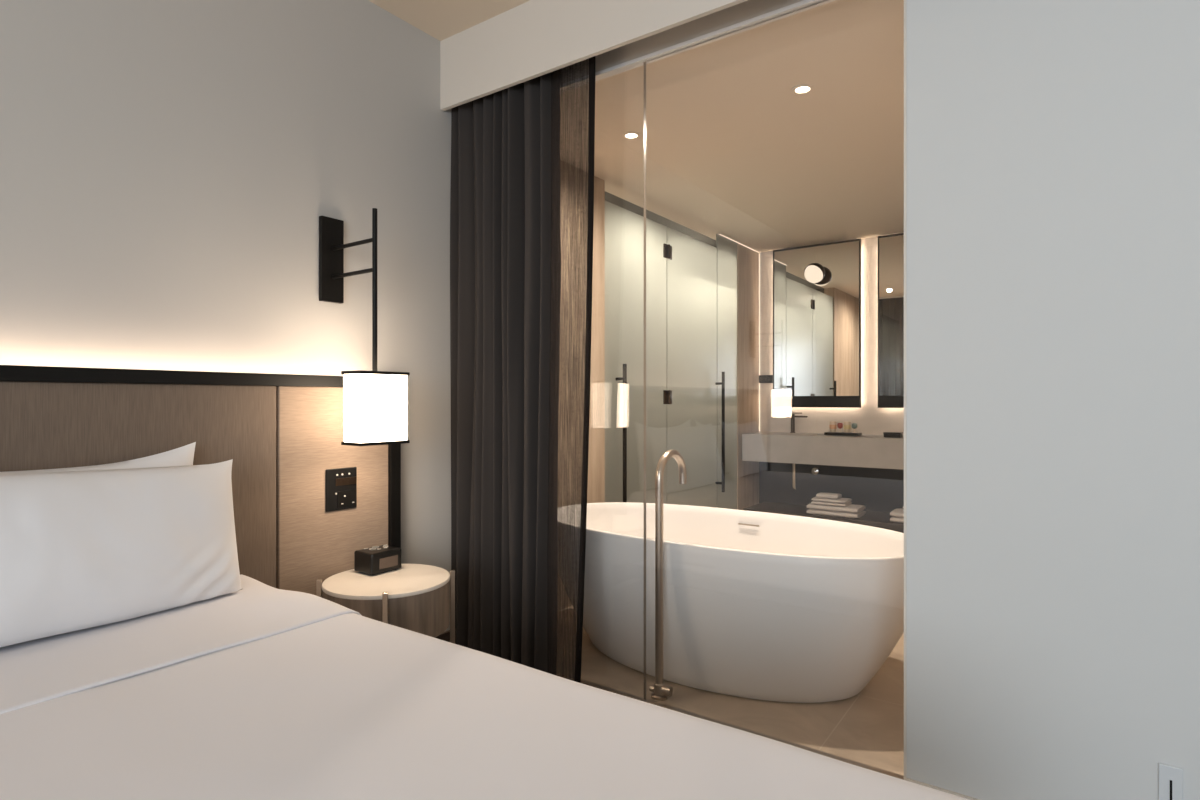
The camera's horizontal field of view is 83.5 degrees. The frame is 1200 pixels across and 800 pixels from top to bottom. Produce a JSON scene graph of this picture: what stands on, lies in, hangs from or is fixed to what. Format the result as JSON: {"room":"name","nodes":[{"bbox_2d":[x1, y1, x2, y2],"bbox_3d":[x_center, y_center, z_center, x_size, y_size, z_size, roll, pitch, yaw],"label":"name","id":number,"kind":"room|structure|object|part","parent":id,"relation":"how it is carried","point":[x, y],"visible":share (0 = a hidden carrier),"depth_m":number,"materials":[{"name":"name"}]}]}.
{"room":"hotel room","nodes":[
{"label":"hotel room","id":0,"kind":"room"},
{"bbox_2d":[0,0,604,630],"bbox_3d":[-1.891,-0.160,1.560,0.150,2.960,6.520,0,0,35],"label":"wall","id":1,"kind":"structure","parent":0,"point":[169,169],"depth_m":2.33,"materials":[{"name":"grey paint"}]},
{"bbox_2d":[0,365,400,594],"bbox_3d":[-1.782,0.554,1.519,0.073,1.292,3.194,0,0,35],"label":"headboard","id":2,"kind":"object","parent":1,"relation":"attached to","point":[281,433],"visible":0.24,"depth_m":2.30,"materials":[{"name":"wood"}]},
{"bbox_3d":[-1.784,0.545,1.520,0.048,1.190,2.142,0,0,35],"label":"panel","id":3,"kind":"part","parent":2,"relation":"part of","materials":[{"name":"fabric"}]},
{"bbox_3d":[-1.760,-0.071,1.503,0.018,0.042,3.194,0,0,35],"label":"rail","id":4,"kind":"part","parent":2,"relation":"part of","materials":[{"name":"black metal"}]},
{"bbox_3d":[-1.025,0.545,2.592,0.048,1.190,0.468,0,0,35],"label":"panel","id":5,"kind":"part","parent":2,"relation":"part of","materials":[{"name":"wood"}]},
{"bbox_2d":[326,467,356,511],"bbox_3d":[-0.993,0.342,2.584,0.013,0.160,0.132,0,0,35],"label":"switch plate","id":6,"kind":"object","parent":2,"relation":"attached to","point":[341,483],"visible":1,"depth_m":2.58,"materials":[{"name":"black plastic"}]},
{"bbox_3d":[-0.980,0.314,2.596,0.003,0.028,0.089,0,0,35],"label":"rocker panel","id":7,"kind":"part","parent":6,"relation":"part of","materials":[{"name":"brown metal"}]},
{"bbox_3d":[-0.978,0.383,2.600,0.003,0.065,0.083,0,0,35],"label":"socket panel","id":8,"kind":"part","parent":6,"relation":"part of","materials":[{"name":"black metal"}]},
{"bbox_3d":[-0.873,0.575,2.801,0.070,1.250,0.050,0,0,35],"label":"trim","id":9,"kind":"part","parent":2,"relation":"part of","materials":[{"name":"black metal"}]},
{"bbox_2d":[319,208,409,445],"bbox_3d":[-0.910,-0.272,2.523,0.339,0.866,0.210,0,0,35],"label":"wall lamp","id":10,"kind":"object","parent":1,"relation":"attached to","point":[374,401],"visible":1,"depth_m":2.44,"materials":[{"name":"black metal"}]},
{"bbox_3d":[-1.043,-0.542,2.609,0.022,0.325,0.094,0,0,35],"label":"plate","id":11,"kind":"part","parent":10,"relation":"part of","materials":[{"name":"black metal"}]},
{"bbox_3d":[-0.928,-0.586,2.528,0.260,0.015,0.015,0,0,35],"label":"arm","id":12,"kind":"part","parent":10,"relation":"part of","materials":[{"name":"black metal"}]},
{"bbox_3d":[-0.928,-0.476,2.528,0.260,0.015,0.015,0,0,35],"label":"arm","id":13,"kind":"part","parent":10,"relation":"part of","materials":[{"name":"black metal"}]},
{"bbox_3d":[-0.822,-0.394,2.453,0.018,0.608,0.018,0,0,35],"label":"rod","id":14,"kind":"part","parent":10,"relation":"part of","materials":[{"name":"black metal"}]},
{"bbox_3d":[-0.819,0.029,2.458,0.111,0.252,0.206,0,0,35],"label":"lamp shade","id":15,"kind":"part","parent":10,"relation":"part of","materials":[{"name":"white fabric"}]},
{"bbox_2d":[435,629,455,643],"bbox_3d":[-0.751,1.133,3.025,0.018,0.135,0.450,0,0,35],"label":"baseboard","id":16,"kind":"structure","parent":1,"relation":"attached to","point":[445,636],"depth_m":3.08,"materials":[{"name":"black wood"}]},
{"bbox_2d":[368,0,529,40],"bbox_3d":[0.002,-1.700,-0.412,5.520,0.120,5.490,0,0,35],"label":"ceiling","id":17,"kind":"structure","parent":0,"point":[440,19],"depth_m":2.84,"materials":[{"name":"beige paint"}]},
{"bbox_2d":[440,0,747,110],"bbox_3d":[1.468,-1.484,1.528,5.370,0.313,0.020,0,0,35],"label":"beam","id":18,"kind":"structure","parent":0,"point":[532,39],"depth_m":2.72,"materials":[{"name":"beige paint"}]},
{"bbox_2d":[559,611,903,775],"bbox_3d":[0.981,1.260,4.415,3.700,0.120,3.860,0,0,35],"label":"floor","id":19,"kind":"structure","parent":0,"point":[866,727],"depth_m":2.59,"materials":[{"name":"tile"}]},
{"bbox_2d":[649,449,686,700],"bbox_3d":[0.298,0.703,2.783,0.092,0.994,0.250,0,0,35],"label":"tub filler","id":20,"kind":"object","parent":19,"relation":"on","point":[660,691],"visible":1,"depth_m":2.70,"materials":[{"name":"silver metal"}]},
{"bbox_3d":[0.263,1.165,2.697,0.048,0.038,0.038,0,0,33],"label":"knob","id":21,"kind":"part","parent":20,"relation":"part of","materials":[{"name":"silver metal"}]},
{"bbox_2d":[667,227,724,507],"bbox_3d":[0.750,-0.030,5.173,0.090,2.444,0.825,0,0,35],"label":"door","id":22,"kind":"structure","parent":19,"relation":"on","point":[692,269],"depth_m":5.19,"materials":[{"name":"clear glass"}]},
{"bbox_2d":[605,201,671,503],"bbox_3d":[0.296,-0.030,4.532,0.090,2.444,0.851,0,0,35],"label":"glass panel","id":23,"kind":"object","parent":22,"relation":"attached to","point":[624,229],"depth_m":4.48,"materials":[{"name":"clear glass"}]},
{"bbox_3d":[0.136,0.260,4.296,0.080,0.980,0.026,0,0,35],"label":"handle","id":24,"kind":"part","parent":23,"relation":"part of","materials":[{"name":"black metal"}]},
{"bbox_3d":[0.982,0.260,5.492,0.080,0.980,0.026,0,0,35],"label":"handle","id":25,"kind":"part","parent":22,"relation":"part of","materials":[{"name":"black metal"}]},
{"bbox_2d":[560,502,903,702],"bbox_3d":[0.533,0.889,3.133,1.810,0.621,0.926,0,0,35],"label":"bathtub","id":26,"kind":"object","parent":19,"relation":"on","point":[757,605],"visible":0.8,"depth_m":2.68,"materials":[{"name":"white ceramic"}]},
{"bbox_2d":[561,0,903,251],"bbox_3d":[0.961,-1.430,4.472,3.600,0.120,3.790,0,0,35],"label":"ceiling","id":27,"kind":"structure","parent":0,"point":[732,152],"depth_m":3.44,"materials":[{"name":"beige paint"}]},
{"bbox_2d":[622,132,639,138],"bbox_3d":[0.162,-1.367,3.475,0.094,0.005,0.094,0,0,35],"label":"recessed light","id":28,"kind":"object","parent":27,"relation":"in","point":[628,135],"visible":1,"depth_m":3.48,"materials":[{"name":"beige paint"}]},
{"bbox_2d":[719,234,758,252],"bbox_3d":[1.228,-1.367,5.882,0.005,0.005,0.840,0,0,35],"label":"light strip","id":29,"kind":"structure","parent":27,"relation":"attached to","point":[719,234],"depth_m":5.83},
{"bbox_2d":[791,84,813,94],"bbox_3d":[0.892,-1.367,2.959,0.094,0.005,0.094,0,0,35],"label":"recessed light","id":30,"kind":"object","parent":27,"relation":"in","point":[801,89],"visible":1,"depth_m":2.96,"materials":[{"name":"beige paint"}]},
{"bbox_2d":[737,243,758,509],"bbox_3d":[1.292,-0.025,6.082,0.120,2.690,0.480,0,0,35],"label":"wall","id":31,"kind":"structure","parent":0,"point":[747,259],"depth_m":6.02,"materials":[{"name":"wood"}]},
{"bbox_2d":[716,234,736,508],"bbox_3d":[1.075,-0.085,5.700,0.012,2.570,0.394,0,0,35],"label":"glass panel","id":32,"kind":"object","parent":31,"relation":"in","point":[726,248],"depth_m":5.71,"materials":[{"name":"clear glass"}]},
{"bbox_2d":[759,254,759,430],"bbox_3d":[1.481,-0.534,6.237,0.007,1.648,0.006,0,0,35],"label":"light corner trim","id":33,"kind":"object","parent":31,"relation":"attached to","point":[759,254],"visible":1,"depth_m":6.23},
{"bbox_2d":[759,237,903,532],"bbox_3d":[2.013,-0.025,5.957,3.600,2.690,0.150,0,0,35],"label":"wall","id":34,"kind":"structure","parent":0,"point":[870,419],"depth_m":5.80,"materials":[{"name":"paint"}]},
{"bbox_2d":[759,375,772,382],"bbox_3d":[1.529,-0.192,6.174,0.130,0.073,0.052,0,0,35],"label":"wall bracket","id":35,"kind":"object","parent":34,"relation":"attached to","point":[762,378],"visible":0.89,"depth_m":6.15,"materials":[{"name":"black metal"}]},
{"bbox_2d":[811,467,818,474],"bbox_3d":[1.889,0.630,5.922,0.072,0.072,0.050,0,0,35],"label":"shutoff valve","id":36,"kind":"object","parent":34,"relation":"attached to","point":[815,471],"visible":1,"depth_m":5.93,"materials":[{"name":"silver metal"}]},
{"bbox_2d":[773,239,860,407],"bbox_3d":[1.889,-0.646,5.887,0.760,1.423,0.044,0,0,35],"label":"wall mirror","id":37,"kind":"object","parent":34,"relation":"attached to","point":[817,326],"visible":1,"depth_m":5.86,"materials":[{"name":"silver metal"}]},
{"bbox_2d":[804,263,824,282],"bbox_3d":[1.848,-1.093,5.786,0.176,0.172,0.176,0,0,35],"label":"globe lamp","id":38,"kind":"object","parent":37,"relation":"attached to","point":[814,272],"visible":1,"depth_m":5.72,"materials":[{"name":"white glass"}]},
{"bbox_2d":[742,432,903,489],"bbox_3d":[2.289,0.525,5.350,2.243,0.466,0.519,0,0,35],"label":"vanity","id":39,"kind":"object","parent":34,"relation":"attached to","point":[864,450],"visible":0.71,"depth_m":5.40,"materials":[{"name":"grey stone"}]},
{"bbox_2d":[742,432,903,469],"bbox_3d":[2.289,0.407,5.350,2.243,0.230,0.519,0,0,35],"label":"countertop","id":40,"kind":"structure","parent":39,"relation":"on","point":[864,450],"depth_m":5.39,"materials":[{"name":"grey stone"}]},
{"bbox_2d":[790,412,807,432],"bbox_3d":[1.758,0.202,5.948,0.154,0.181,0.048,0,0,35],"label":"faucet","id":41,"kind":"object","parent":40,"relation":"on","point":[793,416],"visible":1,"depth_m":5.96,"materials":[{"name":"brown metal"}]},
{"bbox_3d":[1.715,0.208,5.978,0.048,0.168,0.048,0,0,35],"label":"post","id":42,"kind":"part","parent":41,"relation":"part of","materials":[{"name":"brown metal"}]},
{"bbox_2d":[824,432,861,435],"bbox_3d":[2.022,0.281,5.590,0.270,0.022,0.140,0,0,35],"label":"tray","id":43,"kind":"object","parent":40,"relation":"on","point":[825,433],"visible":0.98,"depth_m":5.53,"materials":[{"name":"black plastic"}]},
{"bbox_2d":[829,421,836,431],"bbox_3d":[1.955,0.225,5.637,0.058,0.090,0.058,0,0,35],"label":"cup","id":44,"kind":"object","parent":43,"relation":"on","point":[832,426],"visible":0.95,"depth_m":5.61,"materials":[{"name":"glass"}]},
{"bbox_2d":[837,423,842,431],"bbox_3d":[2.002,0.230,5.603,0.046,0.080,0.046,0,0,35],"label":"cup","id":45,"kind":"object","parent":43,"relation":"on","point":[839,425],"visible":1,"depth_m":5.59,"materials":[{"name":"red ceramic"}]},
{"bbox_2d":[837,423,842,428],"bbox_3d":[2.002,0.214,5.603,0.046,0.050,0.046,0,0,35],"label":"bowl","id":46,"kind":"object","parent":45,"relation":"on","point":[840,425],"depth_m":5.59,"materials":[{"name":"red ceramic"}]},
{"bbox_2d":[844,422,850,432],"bbox_3d":[2.049,0.225,5.570,0.058,0.090,0.058,0,0,35],"label":"cup","id":47,"kind":"object","parent":43,"relation":"on","point":[847,425],"visible":1,"depth_m":5.55,"materials":[{"name":"yellow glass"}]},
{"bbox_2d":[852,423,856,432],"bbox_3d":[2.097,0.230,5.536,0.046,0.080,0.046,0,0,35],"label":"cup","id":48,"kind":"object","parent":43,"relation":"on","point":[854,425],"visible":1,"depth_m":5.52,"materials":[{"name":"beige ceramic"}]},
{"bbox_2d":[883,432,902,437],"bbox_3d":[2.291,0.272,5.252,0.126,0.040,0.106,0,0,35],"label":"tray","id":49,"kind":"object","parent":40,"relation":"on","point":[886,434],"visible":1,"depth_m":5.21,"materials":[{"name":"black plastic"}]},
{"bbox_3d":[2.291,0.258,5.252,0.126,0.011,0.106,0,0,35],"label":"lid","id":50,"kind":"part","parent":49,"relation":"part of","materials":[{"name":"black plastic"}]},
{"bbox_2d":[743,502,903,530],"bbox_3d":[2.295,0.962,5.359,2.243,0.047,0.499,0,0,35],"label":"towel shelf","id":51,"kind":"object","parent":34,"relation":"attached to","point":[871,518],"visible":0.38,"depth_m":5.48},
{"bbox_2d":[806,503,865,517],"bbox_3d":[1.929,0.894,5.494,0.400,0.085,0.266,0,0,35],"label":"folded towel","id":52,"kind":"object","parent":51,"relation":"on","point":[850,511],"visible":0.85,"depth_m":5.39,"materials":[{"name":"white fabric"}]},
{"bbox_2d":[811,497,851,505],"bbox_3d":[1.894,0.826,5.496,0.270,0.050,0.206,0,0,35],"label":"folded towel","id":53,"kind":"object","parent":52,"relation":"on","point":[825,501],"visible":0.88,"depth_m":5.42,"materials":[{"name":"white fabric"}]},
{"bbox_2d":[816,492,841,498],"bbox_3d":[1.871,0.781,5.489,0.170,0.038,0.135,0,0,35],"label":"folded towel","id":54,"kind":"object","parent":53,"relation":"on","point":[822,494],"visible":1,"depth_m":5.45,"materials":[{"name":"white fabric"}]},
{"bbox_2d":[890,508,903,522],"bbox_3d":[2.452,0.894,5.125,0.400,0.085,0.265,0,0,35],"label":"folded towel","id":55,"kind":"object","parent":51,"relation":"on","point":[897,515],"visible":0.27,"depth_m":5.12,"materials":[{"name":"white fabric"}]},
{"bbox_2d":[878,233,903,407],"bbox_3d":[2.624,-0.646,5.367,0.760,1.423,0.044,0,0,35],"label":"wall mirror","id":56,"kind":"object","parent":34,"relation":"attached to","point":[890,247],"visible":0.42,"depth_m":5.52,"materials":[{"name":"silver metal"}]},
{"bbox_2d":[585,0,1199,799],"bbox_3d":[1.608,-0.160,1.726,5.370,2.960,0.125,0,0,35],"label":"wall","id":57,"kind":"structure","parent":0,"point":[1053,146],"depth_m":1.89,"materials":[{"name":"white paint"}]},
{"bbox_2d":[450,56,595,682],"bbox_3d":[-0.192,-0.151,2.817,1.168,2.678,0.150,0,0,35],"label":"curtain","id":58,"kind":"object","parent":57,"relation":"hanging from","point":[513,217],"visible":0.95,"depth_m":2.88,"materials":[{"name":"fabric"}]},
{"bbox_3d":[-0.124,-0.136,2.766,0.253,2.648,0.016,0,0,35],"label":"sheer panel","id":59,"kind":"part","parent":58,"relation":"part of","materials":[{"name":"fabric"}]},
{"bbox_2d":[644,62,644,698],"bbox_3d":[-0.217,-0.077,2.960,0.965,2.542,0.010,0,0,35],"label":"window","id":60,"kind":"structure","parent":57,"relation":"in","point":[644,62],"depth_m":2.68,"materials":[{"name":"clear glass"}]},
{"bbox_2d":[588,0,835,81],"bbox_3d":[0.179,-1.355,2.679,1.936,0.014,0.040,0,0,35],"label":"trim","id":61,"kind":"structure","parent":57,"relation":"attached to","point":[804,5],"depth_m":2.50,"materials":[{"name":"white"}]},
{"bbox_2d":[581,679,903,779],"bbox_3d":[0.179,1.197,2.679,1.936,0.006,0.024,0,0,35],"label":"trim","id":62,"kind":"structure","parent":57,"relation":"attached to","point":[589,683],"depth_m":2.44,"materials":[{"name":"silver metal"}]},
{"bbox_2d":[645,0,906,779],"bbox_3d":[0.578,-0.074,2.402,0.965,2.548,0.032,0,0,35],"label":"window","id":63,"kind":"structure","parent":57,"relation":"in","point":[645,62],"depth_m":2.11,"materials":[{"name":"clear glass"}]},
{"bbox_2d":[906,778,979,799],"bbox_3d":[2.362,1.193,1.116,3.434,0.014,0.008,0,0,35],"label":"trim","id":64,"kind":"structure","parent":57,"relation":"attached to","point":[907,779],"depth_m":2.05,"materials":[{"name":"stone"}]},
{"bbox_2d":[1158,763,1182,799],"bbox_3d":[1.479,1.006,1.742,0.049,0.117,0.007,0,0,35],"label":"wall plate","id":65,"kind":"object","parent":57,"relation":"attached to","point":[1170,778],"visible":1,"depth_m":1.74,"materials":[{"name":"white plastic"}]},
{"bbox_3d":[-0.047,1.260,-0.481,5.520,0.120,5.320,0,0,35],"label":"floor","id":66,"kind":"structure","parent":0,"visible":0},
{"bbox_2d":[316,564,454,643],"bbox_3d":[-0.786,0.923,2.486,0.452,0.553,0.452,0,0,35],"label":"bedside table","id":67,"kind":"object","parent":66,"relation":"on","point":[419,598],"visible":0.57,"depth_m":2.37,"materials":[{"name":"brown wood"}]},
{"bbox_3d":[-1.012,0.923,2.423,0.018,0.553,0.018,0,0,-16],"label":"leg","id":68,"kind":"part","parent":67,"relation":"part of","materials":[{"name":"beige metal"}]},
{"bbox_2d":[354,544,400,574],"bbox_3d":[-0.856,0.617,2.595,0.114,0.085,0.140,0,0,35],"label":"alarm clock","id":69,"kind":"object","parent":67,"relation":"on","point":[374,560],"visible":1,"depth_m":2.55,"materials":[{"name":"black plastic"}]},
{"bbox_3d":[-0.722,0.923,2.260,0.018,0.553,0.018,0,0,-16],"label":"leg","id":70,"kind":"part","parent":67,"relation":"part of","materials":[{"name":"beige metal"}]},
{"bbox_3d":[-0.560,0.923,2.550,0.018,0.553,0.018,0,0,-16],"label":"leg","id":71,"kind":"part","parent":67,"relation":"part of","materials":[{"name":"beige metal"}]},
{"bbox_3d":[-0.860,0.906,0.866,2.165,0.588,1.780,0,0,35],"label":"bed","id":72,"kind":"object","parent":66,"relation":"on","visible":0},
{"bbox_2d":[0,442,195,473],"bbox_3d":[-1.471,0.350,1.802,0.122,0.436,0.750,0,0,35],"label":"pillow","id":73,"kind":"object","parent":72,"relation":"on","point":[184,455],"visible":0.06,"depth_m":2.00,"materials":[{"name":"white fabric"}]},
{"bbox_2d":[0,575,968,799],"bbox_3d":[-0.795,0.861,0.820,2.184,0.597,1.937,0,0,35],"label":"duvet","id":74,"kind":"object","parent":72,"relation":"on","point":[259,690],"visible":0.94,"depth_m":1.20,"materials":[{"name":"white fabric"}]},
{"bbox_2d":[0,459,241,647],"bbox_3d":[-1.310,0.362,1.729,0.206,0.411,0.795,0,0,30],"label":"pillow","id":75,"kind":"object","parent":74,"relation":"on","point":[79,550],"visible":1,"depth_m":1.70,"materials":[{"name":"white fabric"}]}
]}

